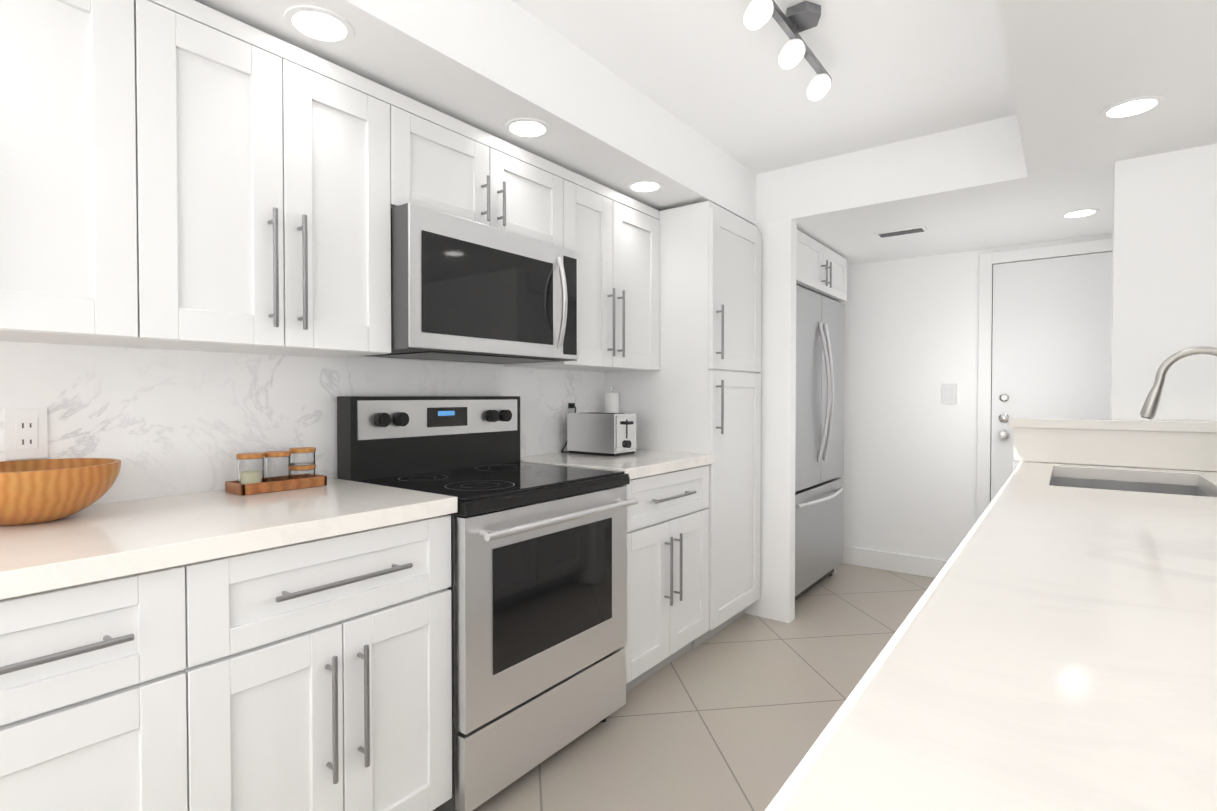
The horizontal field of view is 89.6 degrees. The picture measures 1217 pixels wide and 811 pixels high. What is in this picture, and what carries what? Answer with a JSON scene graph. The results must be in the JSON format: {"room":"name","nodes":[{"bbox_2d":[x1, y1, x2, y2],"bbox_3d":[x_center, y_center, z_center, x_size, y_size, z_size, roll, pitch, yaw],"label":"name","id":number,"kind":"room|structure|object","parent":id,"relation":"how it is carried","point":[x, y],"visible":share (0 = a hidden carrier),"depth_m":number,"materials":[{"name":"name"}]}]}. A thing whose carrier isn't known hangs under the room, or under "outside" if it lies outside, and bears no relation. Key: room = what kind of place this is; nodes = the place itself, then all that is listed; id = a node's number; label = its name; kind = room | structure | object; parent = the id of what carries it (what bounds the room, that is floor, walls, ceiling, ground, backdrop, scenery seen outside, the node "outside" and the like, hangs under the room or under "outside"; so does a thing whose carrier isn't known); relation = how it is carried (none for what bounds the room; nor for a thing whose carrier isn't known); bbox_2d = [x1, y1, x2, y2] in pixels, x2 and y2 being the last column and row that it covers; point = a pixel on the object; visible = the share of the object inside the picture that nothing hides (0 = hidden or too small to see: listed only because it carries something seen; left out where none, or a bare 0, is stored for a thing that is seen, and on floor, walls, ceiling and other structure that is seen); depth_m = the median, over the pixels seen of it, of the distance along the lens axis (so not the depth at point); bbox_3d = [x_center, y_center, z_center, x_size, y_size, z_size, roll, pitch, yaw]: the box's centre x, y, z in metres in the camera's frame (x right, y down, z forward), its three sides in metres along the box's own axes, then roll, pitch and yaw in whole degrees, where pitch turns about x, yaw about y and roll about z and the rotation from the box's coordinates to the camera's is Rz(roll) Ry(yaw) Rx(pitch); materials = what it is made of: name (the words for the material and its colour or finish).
{"room":"kitchen","nodes":[
{"label":"kitchen","id":0,"kind":"room"},
{"bbox_2d":[359,356,494,363],"bbox_3d":[-0.840,-0.073,2.202,0.120,2.450,6.800,1,1,37],"label":"wall","id":1,"kind":"structure","parent":0,"point":[423,359],"depth_m":2.29,"materials":[{"name":"white paint"}]},
{"bbox_2d":[0,0,187,349],"bbox_3d":[-1.324,-0.526,1.157,0.346,0.770,0.765,1,1,37],"label":"upper cabinet","id":2,"kind":"object","parent":1,"relation":"attached to","point":[94,93],"depth_m":1.25,"materials":[{"name":"white wood"}]},
{"bbox_2d":[168,0,399,357],"bbox_3d":[-0.977,-0.534,1.618,0.346,0.770,0.683,1,1,37],"label":"upper cabinet","id":3,"kind":"object","parent":1,"relation":"attached to","point":[189,175],"depth_m":1.55,"materials":[{"name":"white wood"}]},
{"bbox_2d":[0,341,603,503],"bbox_3d":[-1.247,0.052,1.552,0.012,0.420,4.068,1,1,37],"label":"backsplash","id":4,"kind":"structure","parent":1,"relation":"attached to","point":[159,422],"depth_m":1.72,"materials":[{"name":"stone"}]},
{"bbox_2d":[4,408,47,459],"bbox_3d":[-1.340,0.065,1.411,0.009,0.116,0.072,1,1,37],"label":"electrical outlet","id":5,"kind":"object","parent":4,"relation":"attached to","point":[25,433],"visible":1,"depth_m":1.41,"materials":[{"name":"white plastic"}]},
{"bbox_2d":[563,398,573,421],"bbox_3d":[-0.190,0.021,2.942,0.009,0.116,0.072,1,1,37],"label":"electrical outlet","id":6,"kind":"object","parent":4,"relation":"attached to","point":[566,409],"visible":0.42,"depth_m":2.93,"materials":[{"name":"white plastic"}]},
{"bbox_2d":[396,92,563,247],"bbox_3d":[-0.543,-0.759,2.193,0.346,0.338,0.764,1,1,37],"label":"upper cabinet","id":7,"kind":"object","parent":1,"relation":"attached to","point":[449,165],"depth_m":2.04,"materials":[{"name":"white wood"}]},
{"bbox_2d":[366,202,577,363],"bbox_3d":[-0.484,-0.375,2.155,0.472,0.420,0.752,1,1,37],"label":"microwave","id":8,"kind":"object","parent":7,"relation":"attached to","point":[464,290],"visible":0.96,"depth_m":1.96,"materials":[{"name":"silver metal"}]},
{"bbox_2d":[503,168,627,371],"bbox_3d":[-0.194,-0.550,2.661,0.346,0.770,0.397,1,1,37],"label":"upper cabinet","id":9,"kind":"object","parent":1,"relation":"attached to","point":[595,214],"depth_m":2.59,"materials":[{"name":"white wood"}]},
{"bbox_2d":[628,197,659,370],"bbox_3d":[-0.027,-0.554,2.884,0.346,0.770,0.456,1,1,37],"label":"upper cabinet","id":10,"kind":"object","parent":1,"relation":"attached to","point":[643,220],"depth_m":2.86,"materials":[{"name":"white wood"}]},
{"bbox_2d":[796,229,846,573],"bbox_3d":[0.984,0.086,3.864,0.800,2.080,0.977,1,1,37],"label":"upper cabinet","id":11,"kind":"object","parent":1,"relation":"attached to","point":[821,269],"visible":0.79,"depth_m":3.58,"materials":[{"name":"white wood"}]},
{"bbox_2d":[195,0,756,224],"bbox_3d":[-1.021,-1.110,1.353,0.590,0.350,5.250,1,1,37],"label":"soffit","id":12,"kind":"structure","parent":0,"point":[492,67],"depth_m":1.94,"materials":[{"name":"white paint"}]},
{"bbox_2d":[283,5,354,44],"bbox_3d":[-0.711,-0.935,1.511,0.160,0.004,0.160,1,1,37],"label":"recessed light","id":13,"kind":"object","parent":12,"relation":"in","point":[317,24],"visible":1,"depth_m":1.50,"materials":[{"name":"white plastic"}]},
{"bbox_2d":[504,118,550,138],"bbox_3d":[-0.276,-0.944,2.090,0.160,0.004,0.160,1,1,37],"label":"recessed light","id":14,"kind":"object","parent":12,"relation":"in","point":[529,128],"visible":1,"depth_m":2.08,"materials":[{"name":"white plastic"}]},
{"bbox_2d":[627,180,662,192],"bbox_3d":[0.159,-0.953,2.670,0.160,0.004,0.160,1,1,37],"label":"recessed light","id":15,"kind":"object","parent":12,"relation":"in","point":[644,186],"visible":1,"depth_m":2.67,"materials":[{"name":"white plastic"}]},
{"bbox_2d":[432,563,934,810],"bbox_3d":[0.840,1.222,0.962,4.320,0.100,6.800,1,1,37],"label":"floor","id":16,"kind":"structure","parent":0,"point":[738,714],"depth_m":2.28,"materials":[{"name":"tile"}]},
{"bbox_2d":[0,558,243,810],"bbox_3d":[-1.265,0.732,1.021,0.606,0.877,0.928,1,1,37],"label":"base cabinet","id":17,"kind":"object","parent":16,"relation":"on","point":[223,650],"depth_m":1.08,"materials":[{"name":"white wood"}]},
{"bbox_2d":[240,515,451,810],"bbox_3d":[-0.868,0.724,1.549,0.606,0.877,0.690,1,1,37],"label":"base cabinet","id":18,"kind":"object","parent":16,"relation":"on","point":[347,640],"depth_m":1.41,"materials":[{"name":"white wood"}]},
{"bbox_2d":[0,478,457,601],"bbox_3d":[-1.430,0.276,0.773,0.631,0.042,2.596,1,1,37],"label":"countertop","id":19,"kind":"structure","parent":18,"relation":"on","point":[102,542],"depth_m":1.26,"materials":[{"name":"white stone"}]},
{"bbox_2d":[0,458,120,525],"bbox_3d":[-1.233,0.186,1.308,0.304,0.118,0.304,1,1,37],"label":"bowl","id":20,"kind":"object","parent":19,"relation":"on","point":[39,491],"visible":1,"depth_m":1.25,"materials":[{"name":"brown wood"}]},
{"bbox_2d":[225,447,326,495],"bbox_3d":[-0.947,0.182,1.755,0.106,0.112,0.234,1,1,37],"label":"tray","id":21,"kind":"object","parent":19,"relation":"on","point":[272,471],"visible":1,"depth_m":1.72,"materials":[{"name":"brown wood"}]},
{"bbox_2d":[337,396,637,810],"bbox_3d":[-0.380,0.561,2.092,0.691,1.185,0.752,1,1,37],"label":"range","id":22,"kind":"object","parent":16,"relation":"on","point":[538,588],"visible":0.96,"depth_m":1.93,"materials":[{"name":"silver metal"}]},
{"bbox_2d":[520,449,714,691],"bbox_3d":[0.026,0.684,2.709,0.644,0.920,0.703,1,1,37],"label":"base cabinet","id":23,"kind":"object","parent":16,"relation":"on","point":[667,568],"visible":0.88,"depth_m":2.52,"materials":[{"name":"white wood"}]},
{"bbox_2d":[561,403,635,455],"bbox_3d":[-0.047,0.106,2.830,0.352,0.231,0.188,1,1,37],"label":"toaster","id":24,"kind":"object","parent":23,"relation":"on","point":[601,434],"visible":1,"depth_m":2.75,"materials":[{"name":"silver metal"}]},
{"bbox_2d":[605,386,618,412],"bbox_3d":[0.018,0.060,3.080,0.090,0.315,0.090,1,1,37],"label":"paper towel","id":25,"kind":"object","parent":23,"relation":"on","point":[611,402],"visible":0.29,"depth_m":3.05,"materials":[{"name":"white paper"}]},
{"bbox_2d":[604,201,761,647],"bbox_3d":[0.407,0.096,3.207,0.665,2.080,0.560,1,1,37],"label":"pantry","id":26,"kind":"object","parent":16,"relation":"on","point":[699,391],"visible":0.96,"depth_m":2.95,"materials":[{"name":"white wood"}]},
{"bbox_2d":[795,285,844,600],"bbox_3d":[0.998,0.228,3.843,0.795,1.797,0.948,1,1,37],"label":"fridge","id":27,"kind":"object","parent":16,"relation":"on","point":[819,453],"visible":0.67,"depth_m":3.58,"materials":[{"name":"silver metal"}]},
{"bbox_2d":[765,462,1216,810],"bbox_3d":[0.579,0.719,0.484,0.693,0.920,4.536,1,1,37],"label":"countertop","id":28,"kind":"structure","parent":16,"relation":"on","point":[1051,644],"depth_m":0.60,"materials":[{"name":"stone"}]},
{"bbox_2d":[1140,346,1216,418],"bbox_3d":[1.842,0.025,1.919,0.268,0.421,0.096,1,1,37],"label":"faucet","id":29,"kind":"object","parent":28,"relation":"on","point":[1150,406],"visible":1,"depth_m":1.97,"materials":[{"name":"silver metal"}]},
{"bbox_2d":[512,0,1015,173],"bbox_3d":[-0.305,-1.236,0.814,1.200,0.080,5.250,1,1,37],"label":"ceiling","id":30,"kind":"structure","parent":0,"point":[714,72],"depth_m":2.21,"materials":[{"name":"white paint"}]},
{"bbox_2d":[744,0,831,100],"bbox_3d":[0.499,-1.132,1.775,0.132,0.157,1.030,1,1,37],"label":"track spotlight","id":31,"kind":"object","parent":30,"relation":"attached to","point":[794,21],"visible":1,"depth_m":1.89,"materials":[{"name":"silver metal"}]},
{"bbox_2d":[744,219,796,622],"bbox_3d":[0.655,0.083,3.446,0.780,2.100,0.080,1,1,37],"label":"wall","id":32,"kind":"structure","parent":0,"point":[776,601],"depth_m":3.22,"materials":[{"name":"white paint"}]},
{"bbox_2d":[756,115,1114,265],"bbox_3d":[2.406,-1.134,2.912,4.200,0.350,1.360,1,1,37],"label":"ceiling bulkhead","id":33,"kind":"object","parent":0,"point":[969,188],"visible":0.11,"depth_m":2.99,"materials":[{"name":"white paint"}]},
{"bbox_2d":[874,226,928,238],"bbox_3d":[1.629,-0.963,3.411,0.260,0.008,0.120,1,1,37],"label":"air vent grille","id":34,"kind":"object","parent":33,"relation":"attached to","point":[900,232],"visible":0.96,"depth_m":3.40,"materials":[{"name":"white plastic"}]},
{"bbox_2d":[1060,208,1099,218],"bbox_3d":[2.357,-0.959,3.065,0.160,0.004,0.160,1,1,37],"label":"recessed light","id":35,"kind":"object","parent":33,"relation":"attached to","point":[1080,213],"visible":1,"depth_m":3.06,"materials":[{"name":"white plastic"}]},
{"bbox_2d":[840,233,1112,559],"bbox_3d":[2.851,-0.094,3.521,4.200,2.450,0.120,1,1,37],"label":"wall","id":36,"kind":"structure","parent":0,"point":[909,476],"depth_m":4.07,"materials":[{"name":"white paint"}]},
{"bbox_2d":[842,546,947,577],"bbox_3d":[2.210,1.062,3.934,2.700,0.125,0.015,1,1,37],"label":"baseboard","id":37,"kind":"structure","parent":36,"relation":"attached to","point":[905,563],"depth_m":4.14,"materials":[{"name":"white wood"}]},
{"bbox_2d":[942,384,956,403],"bbox_3d":[2.188,-0.075,3.933,0.085,0.130,0.014,1,1,37],"label":"light switch","id":38,"kind":"object","parent":36,"relation":"attached to","point":[949,393],"visible":1,"depth_m":3.93,"materials":[{"name":"white plastic"}]},
{"bbox_2d":[976,238,1112,521],"bbox_3d":[2.710,0.097,3.503,1.040,2.070,0.080,1,1,37],"label":"entry door","id":39,"kind":"structure","parent":36,"relation":"in","point":[1044,329],"depth_m":3.64,"materials":[{"name":"white wood"}]},
{"bbox_2d":[995,0,1216,176],"bbox_3d":[1.138,-1.084,-0.268,2.410,0.350,5.250,1,1,37],"label":"ceiling","id":40,"kind":"structure","parent":0,"point":[1076,68],"depth_m":1.74,"materials":[{"name":"white paint"}]},
{"bbox_2d":[1099,95,1165,119],"bbox_3d":[1.656,-0.942,1.940,0.160,0.004,0.160,1,1,37],"label":"recessed light","id":41,"kind":"object","parent":40,"relation":"in","point":[1132,107],"visible":1,"depth_m":1.94,"materials":[{"name":"white plastic"}]},
{"bbox_2d":[1009,418,1216,471],"bbox_3d":[2.335,0.607,2.062,1.660,1.095,0.126,1,1,37],"label":"wall","id":42,"kind":"structure","parent":0,"point":[1174,445],"depth_m":2.31,"materials":[{"name":"white paint"}]},
{"bbox_2d":[1110,144,1216,420],"bbox_3d":[2.856,0.108,1.807,2.130,2.100,0.100,1,1,37],"label":"wall","id":43,"kind":"structure","parent":0,"point":[1164,274],"depth_m":2.31,"materials":[{"name":"white paint"}]}
]}

